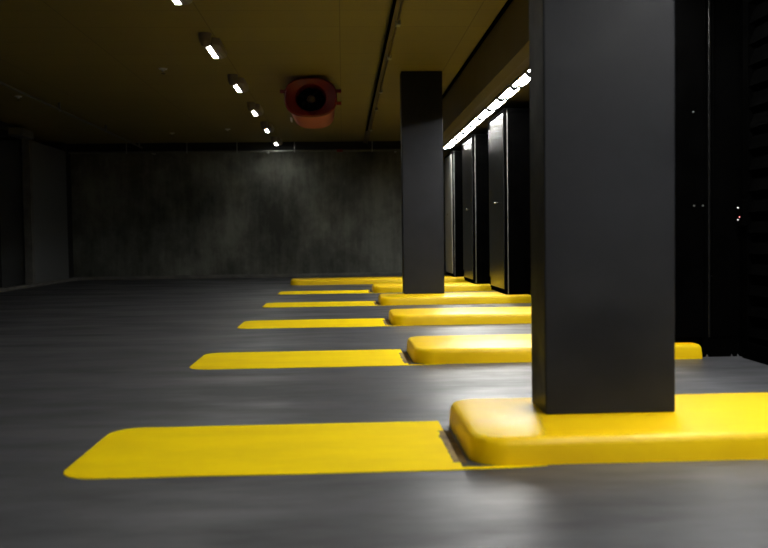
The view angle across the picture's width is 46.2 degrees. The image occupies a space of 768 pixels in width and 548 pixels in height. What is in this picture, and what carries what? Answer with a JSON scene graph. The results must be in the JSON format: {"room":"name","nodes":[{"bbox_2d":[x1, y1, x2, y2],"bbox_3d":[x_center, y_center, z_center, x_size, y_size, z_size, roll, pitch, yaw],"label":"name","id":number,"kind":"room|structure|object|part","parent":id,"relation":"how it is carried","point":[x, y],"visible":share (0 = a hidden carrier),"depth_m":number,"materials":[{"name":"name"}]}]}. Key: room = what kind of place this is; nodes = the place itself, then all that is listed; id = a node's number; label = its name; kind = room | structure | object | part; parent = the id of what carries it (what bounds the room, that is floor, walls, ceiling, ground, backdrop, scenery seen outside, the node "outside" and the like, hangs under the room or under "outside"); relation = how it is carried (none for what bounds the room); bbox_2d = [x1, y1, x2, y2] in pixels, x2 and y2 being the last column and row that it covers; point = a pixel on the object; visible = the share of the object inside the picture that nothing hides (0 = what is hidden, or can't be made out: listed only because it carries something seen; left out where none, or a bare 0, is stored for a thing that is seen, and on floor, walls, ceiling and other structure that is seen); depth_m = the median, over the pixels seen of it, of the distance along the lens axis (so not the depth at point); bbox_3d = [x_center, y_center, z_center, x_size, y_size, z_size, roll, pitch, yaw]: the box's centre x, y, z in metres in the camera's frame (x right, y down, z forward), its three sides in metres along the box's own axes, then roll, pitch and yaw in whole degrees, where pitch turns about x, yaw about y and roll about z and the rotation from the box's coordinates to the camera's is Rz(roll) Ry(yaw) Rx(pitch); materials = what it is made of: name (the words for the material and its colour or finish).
{"room":"parking garage","nodes":[
{"label":"parking garage","id":0,"kind":"room"},
{"bbox_2d":[0,121,73,287],"bbox_3d":[-6.097,-0.793,6.514,0.630,2.750,23.620,-1,2,-3],"label":"wall","id":1,"kind":"structure","parent":0,"point":[48,163],"depth_m":16.27,"materials":[{"name":"grey concrete"}]},
{"bbox_2d":[21,139,34,283],"bbox_3d":[-6.243,-1.063,15.804,0.140,2.580,0.120,-1,2,-3],"label":"trim","id":2,"kind":"structure","parent":1,"relation":"attached to","point":[26,144],"depth_m":15.75,"materials":[{"name":"metal"}]},
{"bbox_2d":[0,278,77,291],"bbox_3d":[-5.742,0.547,6.546,0.100,0.060,23.550,-1,2,-3],"label":"baseboard","id":3,"kind":"structure","parent":1,"relation":"attached to","point":[10,288],"depth_m":15.81,"materials":[{"name":"concrete"}]},
{"bbox_2d":[0,0,506,143],"bbox_3d":[-2.005,-2.308,6.744,8.870,0.150,23.820,-1,2,-3],"label":"ceiling","id":4,"kind":"structure","parent":0,"point":[101,60],"depth_m":9.97,"materials":[{"name":"paint"}]},
{"bbox_2d":[0,81,142,147],"bbox_3d":[-4.326,-2.144,6.859,0.032,0.125,22.250,-1,2,-3],"label":"ceiling pipe","id":5,"kind":"object","parent":4,"relation":"attached to","point":[1,83],"visible":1,"depth_m":12.82,"materials":[{"name":"metal"}]},
{"bbox_2d":[172,0,191,4],"bbox_3d":[-1.611,-2.182,6.880,0.176,0.125,0.892,-1,2,-3],"label":"ceiling lamp","id":6,"kind":"object","parent":4,"relation":"attached to","point":[176,2],"visible":1,"depth_m":7.21,"materials":[{"name":"white plastic"}]},
{"bbox_2d":[173,0,180,4],"bbox_3d":[-1.642,-2.163,6.936,0.047,0.005,0.640,-1,2,-3],"label":"diffuser","id":7,"kind":"object","parent":6,"relation":"attached to","point":[177,2],"depth_m":7.19,"materials":[{"name":"white plastic"}]},
{"bbox_2d":[199,32,226,58],"bbox_3d":[-1.709,-2.263,9.037,0.176,0.125,0.892,-1,2,-3],"label":"ceiling lamp","id":8,"kind":"object","parent":4,"relation":"attached to","point":[215,47],"visible":1,"depth_m":8.85,"materials":[{"name":"white"}]},
{"bbox_2d":[206,46,217,57],"bbox_3d":[-1.740,-2.244,9.092,0.047,0.005,0.640,-1,2,-3],"label":"diffuser","id":9,"kind":"object","parent":8,"relation":"attached to","point":[212,50],"depth_m":9.07,"materials":[{"name":"white plastic"}]},
{"bbox_2d":[205,41,219,58],"bbox_3d":[-1.736,-2.283,9.041,0.073,0.084,0.780,-1,2,-3],"label":"ceiling light","id":10,"kind":"object","parent":8,"relation":"on","point":[212,49],"depth_m":9.02,"materials":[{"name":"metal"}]},
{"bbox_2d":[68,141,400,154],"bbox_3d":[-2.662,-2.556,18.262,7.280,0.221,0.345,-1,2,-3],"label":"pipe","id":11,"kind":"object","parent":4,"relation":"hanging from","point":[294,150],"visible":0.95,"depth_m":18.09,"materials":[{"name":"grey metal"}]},
{"bbox_2d":[228,74,248,91],"bbox_3d":[-1.808,-2.344,11.193,0.176,0.125,0.892,-1,2,-3],"label":"ceiling lamp","id":12,"kind":"object","parent":4,"relation":"attached to","point":[239,83],"visible":1,"depth_m":10.99,"materials":[{"name":"white"}]},
{"bbox_2d":[247,102,263,115],"bbox_3d":[-1.906,-2.426,13.349,0.176,0.125,0.892,-1,2,-3],"label":"ceiling lamp","id":13,"kind":"object","parent":4,"relation":"attached to","point":[256,109],"visible":1,"depth_m":13.14,"materials":[{"name":"white"}]},
{"bbox_2d":[260,121,273,131],"bbox_3d":[-2.004,-2.507,15.505,0.176,0.125,0.892,-1,2,-3],"label":"ceiling lamp","id":14,"kind":"object","parent":4,"relation":"attached to","point":[268,127],"visible":1,"depth_m":15.29,"materials":[{"name":"white"}]},
{"bbox_2d":[271,136,282,144],"bbox_3d":[-2.102,-2.589,17.662,0.176,0.125,0.892,-1,2,-3],"label":"ceiling lamp","id":15,"kind":"object","parent":4,"relation":"attached to","point":[277,141],"visible":1,"depth_m":17.44,"materials":[{"name":"white"}]},
{"bbox_2d":[280,78,340,128],"bbox_3d":[-0.920,-2.182,11.589,0.740,0.505,1.415,-1,2,-3],"label":"ventilation fan","id":16,"kind":"object","parent":4,"relation":"hanging from","point":[312,102],"visible":1,"depth_m":10.93,"materials":[{"name":"red metal"}]},
{"bbox_3d":[-0.921,-2.165,11.622,0.580,0.450,1.350,-1,2,-3],"label":"casing","id":17,"kind":"part","parent":16,"relation":"part of","materials":[{"name":"red paint"}]},
{"bbox_2d":[363,0,403,143],"bbox_3d":[0.149,-2.224,6.835,0.110,0.085,22.800,-1,2,-3],"label":"cable tray","id":18,"kind":"object","parent":4,"relation":"attached to","point":[392,21],"visible":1,"depth_m":9.54,"materials":[{"name":"black paint"}]},
{"bbox_2d":[70,151,445,276],"bbox_3d":[-2.523,-1.305,18.588,8.870,2.750,0.200,-1,2,-3],"label":"wall","id":19,"kind":"structure","parent":0,"point":[134,214],"depth_m":18.47,"materials":[{"name":"concrete"}]},
{"bbox_2d":[67,141,400,151],"bbox_3d":[-2.910,-2.590,18.312,6.910,0.150,0.220,-1,2,-3],"label":"trim","id":20,"kind":"structure","parent":19,"relation":"attached to","point":[347,145],"depth_m":18.21,"materials":[{"name":"black metal"}]},
{"bbox_2d":[73,271,446,279],"bbox_3d":[-2.349,0.037,18.512,7.970,0.070,0.070,-1,2,-3],"label":"baseboard","id":21,"kind":"structure","parent":19,"relation":"attached to","point":[371,273],"depth_m":18.45,"materials":[{"name":"concrete"}]},
{"bbox_2d":[442,0,512,99],"bbox_3d":[1.089,-2.262,6.786,0.025,0.030,23.620,-1,2,-3],"label":"trim","id":22,"kind":"structure","parent":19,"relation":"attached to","point":[508,2],"depth_m":9.14,"materials":[{"name":"black paint"}]},
{"bbox_2d":[442,0,528,139],"bbox_3d":[1.165,-2.028,6.798,0.120,0.499,23.620,-1,2,-3],"label":"beam","id":23,"kind":"structure","parent":19,"relation":"attached to","point":[506,46],"depth_m":8.65,"materials":[{"name":"beige paint"}]},
{"bbox_2d":[0,275,767,547],"bbox_3d":[-1.967,0.564,6.854,8.870,0.100,23.820,-1,2,-3],"label":"floor","id":24,"kind":"structure","parent":0,"point":[82,362],"depth_m":3.50,"materials":[{"name":"concrete"}]},
{"bbox_2d":[64,421,547,478],"bbox_3d":[-0.273,0.626,3.281,1.590,0.004,0.784,-1,2,-3],"label":"painted stripe","id":25,"kind":"object","parent":24,"relation":"on","point":[322,448],"visible":1,"depth_m":3.19,"materials":[{"name":"yellow paint"}]},
{"bbox_2d":[190,349,439,369],"bbox_3d":[-0.414,0.535,5.705,1.530,0.004,0.787,-1,2,-3],"label":"painted stripe","id":26,"kind":"object","parent":24,"relation":"on","point":[385,357],"visible":1,"depth_m":5.65,"materials":[{"name":"yellow paint"}]},
{"bbox_2d":[278,290,371,294],"bbox_3d":[-0.745,0.260,12.984,1.530,0.004,0.784,-1,2,-3],"label":"painted stripe","id":27,"kind":"object","parent":24,"relation":"on","point":[330,291],"visible":1,"depth_m":12.96,"materials":[{"name":"yellow paint"}]},
{"bbox_2d":[237,318,413,328],"bbox_3d":[-0.524,0.444,8.133,1.530,0.004,0.786,-1,2,-3],"label":"painted stripe","id":28,"kind":"object","parent":24,"relation":"on","point":[367,322],"visible":1,"depth_m":8.08,"materials":[{"name":"yellow paint"}]},
{"bbox_2d":[263,301,390,307],"bbox_3d":[-0.635,0.352,10.558,1.530,0.004,0.788,-1,2,-3],"label":"painted stripe","id":29,"kind":"object","parent":24,"relation":"on","point":[339,303],"visible":1,"depth_m":10.51,"materials":[{"name":"yellow paint"}]},
{"bbox_2d":[290,276,466,284],"bbox_3d":[-0.061,0.110,15.529,3.070,0.090,0.708,-1,2,-3],"label":"curb","id":30,"kind":"object","parent":24,"relation":"on","point":[447,279],"depth_m":15.18,"materials":[{"name":"yellow paint"}]},
{"bbox_2d":[372,282,493,292],"bbox_3d":[0.708,0.194,13.084,1.755,0.090,0.779,-1,2,-3],"label":"curb","id":31,"kind":"object","parent":24,"relation":"on","point":[448,287],"depth_m":12.72,"materials":[{"name":"yellow paint"}]},
{"bbox_2d":[444,151,462,276],"bbox_3d":[1.421,-1.004,15.952,0.598,2.245,1.106,-1,2,-3],"label":"tall cabinet","id":32,"kind":"object","parent":24,"relation":"on","point":[453,160],"visible":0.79,"depth_m":15.42,"materials":[{"name":"metal"}]},
{"bbox_3d":[1.146,-1.051,15.948,0.014,2.044,1.025,-1,2,-3],"label":"door","id":33,"kind":"part","parent":32,"relation":"part of","materials":[{"name":"grey paint"}]},
{"bbox_3d":[1.205,-1.030,15.391,0.010,2.144,0.008,-1,2,-3],"label":"corner trim","id":34,"kind":"part","parent":32,"relation":"part of","materials":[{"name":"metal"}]},
{"bbox_3d":[1.440,-2.080,15.361,0.580,0.050,0.006,-1,2,-3],"label":"rail","id":35,"kind":"part","parent":32,"relation":"part of","materials":[{"name":"metal"}]},
{"bbox_2d":[378,292,530,304],"bbox_3d":[0.819,0.285,10.660,1.755,0.090,0.782,-1,2,-3],"label":"curb","id":36,"kind":"object","parent":24,"relation":"on","point":[454,297],"depth_m":10.29,"materials":[{"name":"yellow paint"}]},
{"bbox_2d":[400,71,443,293],"bbox_3d":[0.461,-1.095,10.904,0.490,2.659,0.250,-1,2,-3],"label":"square column","id":37,"kind":"structure","parent":36,"relation":"on","point":[421,113],"depth_m":10.78,"materials":[{"name":"grey paint"}]},
{"bbox_2d":[388,307,530,325],"bbox_3d":[0.929,0.377,8.234,1.755,0.090,0.780,-1,2,-3],"label":"curb","id":38,"kind":"object","parent":24,"relation":"on","point":[475,315],"depth_m":7.86,"materials":[{"name":"yellow paint"}]},
{"bbox_2d":[462,134,489,283],"bbox_3d":[1.532,-0.912,13.506,0.598,2.245,1.106,-1,2,-3],"label":"tall cabinet","id":39,"kind":"object","parent":24,"relation":"on","point":[475,149],"visible":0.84,"depth_m":12.97,"materials":[{"name":"black metal"}]},
{"bbox_3d":[1.257,-0.959,13.502,0.014,2.044,1.025,-1,2,-3],"label":"door","id":40,"kind":"part","parent":39,"relation":"part of","materials":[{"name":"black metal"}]},
{"bbox_3d":[1.317,-0.938,12.945,0.010,2.144,0.008,-1,2,-3],"label":"corner trim","id":41,"kind":"part","parent":39,"relation":"part of","materials":[{"name":"metal"}]},
{"bbox_3d":[1.551,-1.988,12.915,0.580,0.050,0.006,-1,2,-3],"label":"rail","id":42,"kind":"part","parent":39,"relation":"part of","materials":[{"name":"black metal"}]},
{"bbox_2d":[488,108,530,294],"bbox_3d":[1.647,-0.817,10.980,0.598,2.245,1.106,-1,2,-3],"label":"tall cabinet","id":43,"kind":"object","parent":24,"relation":"on","point":[509,130],"visible":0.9,"depth_m":10.45,"materials":[{"name":"black metal"}]},
{"bbox_3d":[1.372,-0.863,10.976,0.014,2.044,1.025,-1,2,-3],"label":"door","id":44,"kind":"part","parent":43,"relation":"part of","materials":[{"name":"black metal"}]},
{"bbox_3d":[1.432,-0.843,10.419,0.010,2.144,0.008,-1,2,-3],"label":"corner trim","id":45,"kind":"part","parent":43,"relation":"part of","materials":[{"name":"metal"}]},
{"bbox_3d":[1.666,-1.893,10.389,0.580,0.050,0.006,-1,2,-3],"label":"rail","id":46,"kind":"part","parent":43,"relation":"part of","materials":[{"name":"black metal"}]},
{"bbox_2d":[407,334,701,363],"bbox_3d":[1.040,0.469,5.807,1.755,0.090,0.782,-1,2,-3],"label":"curb","id":47,"kind":"object","parent":24,"relation":"on","point":[503,348],"depth_m":5.46,"materials":[{"name":"yellow paint"}]},
{"bbox_2d":[449,392,767,465],"bbox_3d":[1.150,0.560,3.382,1.755,0.090,0.782,-1,2,-3],"label":"curb","id":48,"kind":"object","parent":24,"relation":"on","point":[720,426],"depth_m":3.04,"materials":[{"name":"yellow paint"}]},
{"bbox_2d":[529,0,674,414],"bbox_3d":[0.822,-0.813,3.428,0.490,2.659,0.250,-1,2,-3],"label":"square column","id":49,"kind":"structure","parent":48,"relation":"on","point":[602,72],"depth_m":3.33,"materials":[{"name":"grey paint"}]},
{"bbox_2d":[674,0,742,356],"bbox_3d":[1.872,-0.630,6.035,0.598,2.245,1.114,-1,2,-3],"label":"tall cabinet","id":50,"kind":"object","parent":24,"relation":"on","point":[708,33],"visible":0.44,"depth_m":5.50,"materials":[{"name":"black metal"}]},
{"bbox_2d":[755,0,767,345],"bbox_3d":[2.249,-0.920,6.890,0.200,2.750,23.620,-1,2,-3],"label":"wall","id":51,"kind":"structure","parent":0,"point":[764,19],"depth_m":5.30,"materials":[{"name":"black paint"}]},
{"bbox_2d":[443,142,453,150],"bbox_3d":[1.095,-2.143,15.125,0.135,0.067,0.775,-1,2,-3],"label":"strip light","id":52,"kind":"object","parent":51,"relation":"attached to","point":[446,146],"visible":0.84,"depth_m":15.29,"materials":[{"name":"white plastic"}]},
{"bbox_2d":[448,137,460,145],"bbox_3d":[1.130,-2.114,14.347,0.135,0.067,0.775,-1,2,-3],"label":"strip light","id":53,"kind":"object","parent":51,"relation":"attached to","point":[452,141],"visible":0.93,"depth_m":14.50,"materials":[{"name":"white plastic"}]},
{"bbox_2d":[454,131,466,140],"bbox_3d":[1.165,-2.084,13.568,0.135,0.067,0.775,-1,2,-3],"label":"strip light","id":54,"kind":"object","parent":51,"relation":"attached to","point":[458,135],"visible":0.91,"depth_m":13.70,"materials":[{"name":"white plastic"}]},
{"bbox_2d":[460,124,474,134],"bbox_3d":[1.201,-2.055,12.790,0.135,0.067,0.775,-1,2,-3],"label":"strip light","id":55,"kind":"object","parent":51,"relation":"attached to","point":[465,129],"visible":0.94,"depth_m":12.92,"materials":[{"name":"white plastic"}]},
{"bbox_2d":[468,116,484,127],"bbox_3d":[1.236,-2.026,12.011,0.135,0.067,0.775,-1,2,-3],"label":"strip light","id":56,"kind":"object","parent":51,"relation":"attached to","point":[474,122],"visible":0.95,"depth_m":12.12,"materials":[{"name":"white plastic"}]},
{"bbox_2d":[476,108,493,120],"bbox_3d":[1.272,-1.996,11.232,0.135,0.067,0.775,-1,2,-3],"label":"strip light","id":57,"kind":"object","parent":51,"relation":"attached to","point":[483,114],"visible":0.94,"depth_m":11.35,"materials":[{"name":"white plastic"}]},
{"bbox_2d":[443,56,529,161],"bbox_3d":[1.681,-1.906,6.827,0.910,0.080,23.620,-1,2,-3],"label":"trim","id":58,"kind":"structure","parent":51,"relation":"attached to","point":[521,99],"depth_m":10.73,"materials":[{"name":"black metal"}]},
{"bbox_2d":[485,96,505,111],"bbox_3d":[1.307,-1.967,10.454,0.135,0.067,0.775,-1,2,-3],"label":"strip light","id":59,"kind":"object","parent":51,"relation":"attached to","point":[494,104],"visible":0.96,"depth_m":10.54,"materials":[{"name":"white plastic"}]},
{"bbox_2d":[488,100,498,108],"bbox_3d":[1.288,-1.975,10.417,0.068,0.023,0.705,-1,2,-3],"label":"diffuser","id":60,"kind":"object","parent":59,"relation":"attached to","point":[493,104],"depth_m":10.51,"materials":[{"name":"white plastic"}]},
{"bbox_2d":[497,85,519,101],"bbox_3d":[1.343,-1.937,9.675,0.135,0.067,0.775,-1,2,-3],"label":"strip light","id":61,"kind":"object","parent":51,"relation":"attached to","point":[507,93],"visible":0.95,"depth_m":9.75,"materials":[{"name":"white plastic"}]},
{"bbox_2d":[499,88,511,98],"bbox_3d":[1.324,-1.946,9.639,0.068,0.023,0.705,-1,2,-3],"label":"diffuser","id":62,"kind":"object","parent":61,"relation":"attached to","point":[506,93],"depth_m":9.73,"materials":[{"name":"white plastic"}]},
{"bbox_2d":[509,70,529,90],"bbox_3d":[1.378,-1.908,8.896,0.135,0.067,0.775,-1,2,-3],"label":"strip light","id":63,"kind":"object","parent":51,"relation":"attached to","point":[522,79],"visible":0.84,"depth_m":9.00,"materials":[{"name":"white plastic"}]},
{"bbox_2d":[512,74,526,86],"bbox_3d":[1.359,-1.916,8.860,0.068,0.023,0.705,-1,2,-3],"label":"diffuser","id":64,"kind":"object","parent":63,"relation":"attached to","point":[521,79],"depth_m":8.94,"materials":[{"name":"white plastic"}]},
{"bbox_2d":[525,67,529,76],"bbox_3d":[1.414,-1.879,8.118,0.135,0.067,0.775,-1,2,-3],"label":"strip light","id":65,"kind":"object","parent":51,"relation":"attached to","point":[527,72],"visible":0.19,"depth_m":8.43,"materials":[{"name":"white plastic"}]},
{"bbox_2d":[742,0,767,364],"bbox_3d":[2.242,-0.548,4.369,0.049,2.200,2.160,-1,2,-3],"label":"door","id":66,"kind":"structure","parent":51,"relation":"in","point":[752,161],"depth_m":5.34,"materials":[{"name":"black paint"}]},
{"bbox_2d":[737,199,747,225],"bbox_3d":[2.155,-0.367,5.416,0.036,0.160,0.075,-1,2,-3],"label":"control box","id":67,"kind":"object","parent":66,"relation":"attached to","point":[742,207],"visible":1,"depth_m":5.38,"materials":[{"name":"black paint"}]}
]}

